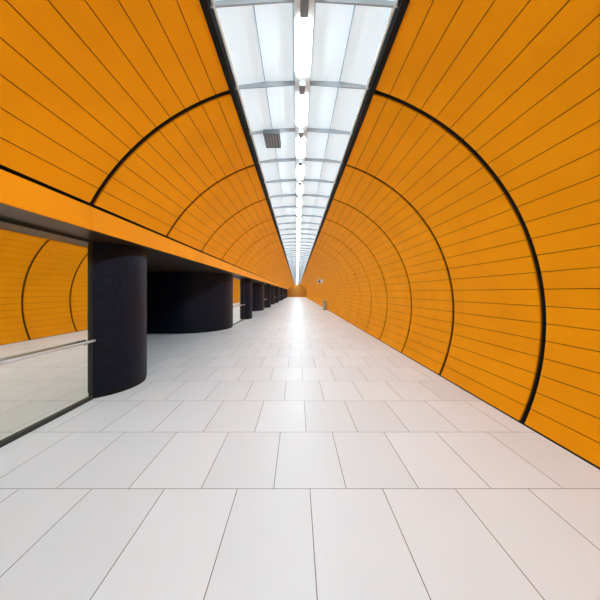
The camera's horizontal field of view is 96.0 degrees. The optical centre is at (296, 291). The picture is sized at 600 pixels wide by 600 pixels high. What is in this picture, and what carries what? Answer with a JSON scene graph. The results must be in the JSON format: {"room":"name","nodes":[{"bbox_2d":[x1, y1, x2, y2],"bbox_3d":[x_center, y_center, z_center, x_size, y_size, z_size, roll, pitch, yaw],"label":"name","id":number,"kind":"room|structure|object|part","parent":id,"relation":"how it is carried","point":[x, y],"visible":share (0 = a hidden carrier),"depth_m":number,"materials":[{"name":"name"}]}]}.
{"room":"metro station","nodes":[
{"label":"metro station","id":0,"kind":"room"},
{"bbox_2d":[0,203,288,289],"bbox_3d":[-5.859,-0.810,40.122,6.537,0.055,92.880,0,0,0],"label":"ceiling","id":1,"kind":"structure","parent":0,"point":[157,261],"depth_m":4.18,"materials":[{"name":"paint"}]},
{"bbox_2d":[0,0,293,288],"bbox_3d":[-1.859,-1.682,40.122,2.104,1.809,92.880,0,0,0],"label":"wall","id":2,"kind":"structure","parent":0,"point":[119,119],"depth_m":2.90,"materials":[{"name":"orange"}]},
{"bbox_2d":[287,284,306,296],"bbox_3d":[-2.966,-0.820,86.662,12.724,4.900,0.200,0,0,0],"label":"wall","id":3,"kind":"structure","parent":0,"point":[296,290],"depth_m":86.56,"materials":[{"name":"orange"}]},
{"bbox_2d":[0,297,599,599],"bbox_3d":[-2.966,1.690,40.122,12.724,0.120,93.480,0,0,0],"label":"floor","id":4,"kind":"structure","parent":0,"point":[288,451],"depth_m":2.23,"materials":[{"name":"tile"}]},
{"bbox_2d":[0,218,95,447],"bbox_3d":[-3.100,0.424,2.686,0.120,2.412,2.862,0,0,0],"label":"glass panel","id":5,"kind":"object","parent":4,"relation":"on","point":[46,276],"visible":1,"depth_m":3.32,"materials":[{"name":"white"}]},
{"bbox_3d":[-3.087,0.752,2.666,0.094,0.077,2.822,0,0,0],"label":"handrail","id":6,"kind":"part","parent":5,"relation":"part of","materials":[{"name":"silver metal"}]},
{"bbox_3d":[-3.130,0.426,4.098,0.040,2.408,0.040,0,0,0],"label":"post","id":7,"kind":"part","parent":5,"relation":"part of","materials":[{"name":"grey metal"}]},
{"bbox_2d":[93,241,146,398],"bbox_3d":[-3.586,0.424,4.776,1.630,2.412,1.630,0,0,0],"label":"pillar","id":8,"kind":"structure","parent":4,"relation":"on","point":[119,270],"depth_m":4.35,"materials":[{"name":"black"}]},
{"bbox_2d":[147,272,232,333],"bbox_3d":[-5.379,0.424,12.388,4.779,2.412,3.801,0,0,0],"label":"pier","id":9,"kind":"object","parent":4,"relation":"on","point":[177,302],"visible":0.66,"depth_m":10.58,"materials":[{"name":"black"}]},
{"bbox_2d":[233,276,244,324],"bbox_3d":[-3.100,0.424,14.537,0.120,2.412,2.862,0,0,0],"label":"glass balustrade","id":10,"kind":"object","parent":4,"relation":"on","point":[238,283],"visible":0.93,"depth_m":14.45,"materials":[{"name":"white"}]},
{"bbox_2d":[244,279,251,318],"bbox_3d":[-3.586,0.424,16.626,1.630,2.412,1.630,0,0,0],"label":"pillar","id":11,"kind":"structure","parent":4,"relation":"on","point":[247,282],"depth_m":16.18,"materials":[{"name":"black"}]},
{"bbox_2d":[252,283,263,310],"bbox_3d":[-5.379,0.424,24.238,4.779,2.412,3.801,0,0,0],"label":"pier","id":12,"kind":"object","parent":4,"relation":"on","point":[257,288],"visible":0.27,"depth_m":23.10,"materials":[{"name":"black"}]},
{"bbox_2d":[264,284,266,308],"bbox_3d":[-3.100,0.424,26.387,0.120,2.412,2.862,0,0,0],"label":"glass balustrade","id":13,"kind":"object","parent":4,"relation":"on","point":[265,285],"visible":0.8,"depth_m":26.82,"materials":[{"name":"white"}]},
{"bbox_2d":[267,284,270,307],"bbox_3d":[-3.586,0.424,28.476,1.630,2.412,1.630,0,0,0],"label":"pillar","id":14,"kind":"structure","parent":4,"relation":"on","point":[268,285],"depth_m":27.98,"materials":[{"name":"black"}]},
{"bbox_2d":[271,286,274,304],"bbox_3d":[-5.379,0.424,36.088,4.779,2.412,3.801,0,0,0],"label":"pier","id":15,"kind":"object","parent":4,"relation":"on","point":[272,287],"visible":0.19,"depth_m":35.22,"materials":[{"name":"black"}]},
{"bbox_2d":[276,287,277,302],"bbox_3d":[-3.586,0.424,40.326,1.630,2.412,1.630,0,0,0],"label":"pillar","id":16,"kind":"structure","parent":4,"relation":"on","point":[276,287],"depth_m":39.83,"materials":[{"name":"black"}]},
{"bbox_2d":[323,300,325,309],"bbox_3d":[2.526,1.180,24.776,0.370,0.900,0.370,0,0,0],"label":"litter bin","id":17,"kind":"object","parent":4,"relation":"on","point":[324,301],"visible":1,"depth_m":24.64,"materials":[{"name":"silver metal"}]},
{"bbox_2d":[199,0,409,283],"bbox_3d":[0.065,-2.601,40.117,1.837,0.240,92.889,0,0,0],"label":"ceiling","id":18,"kind":"structure","parent":0,"point":[254,40],"depth_m":3.35,"materials":[{"name":"white glass"}]},
{"bbox_2d":[263,129,280,147],"bbox_3d":[-0.407,-2.533,4.483,0.260,0.075,0.424,0,0,0],"label":"air vent","id":19,"kind":"object","parent":18,"relation":"attached to","point":[272,139],"depth_m":4.39,"materials":[{"name":"grey metal"}]},
{"bbox_2d":[294,0,314,283],"bbox_3d":[0.065,-2.561,40.072,0.180,0.140,92.980,0,0,0],"label":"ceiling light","id":20,"kind":"object","parent":18,"relation":"attached to","point":[303,9],"depth_m":3.30,"materials":[{"name":"white plastic"}]},
{"bbox_2d":[300,0,599,466],"bbox_3d":[2.049,-0.457,40.122,2.224,4.258,92.880,0,0,0],"label":"wall","id":21,"kind":"structure","parent":0,"point":[460,232],"depth_m":3.31,"materials":[{"name":"orange"}]},
{"bbox_2d":[311,300,599,469],"bbox_3d":[2.805,1.624,40.122,0.062,0.012,92.880,0,0,0],"label":"baseboard","id":22,"kind":"structure","parent":21,"relation":"attached to","point":[519,421],"depth_m":3.46,"materials":[{"name":"black"}]}
]}

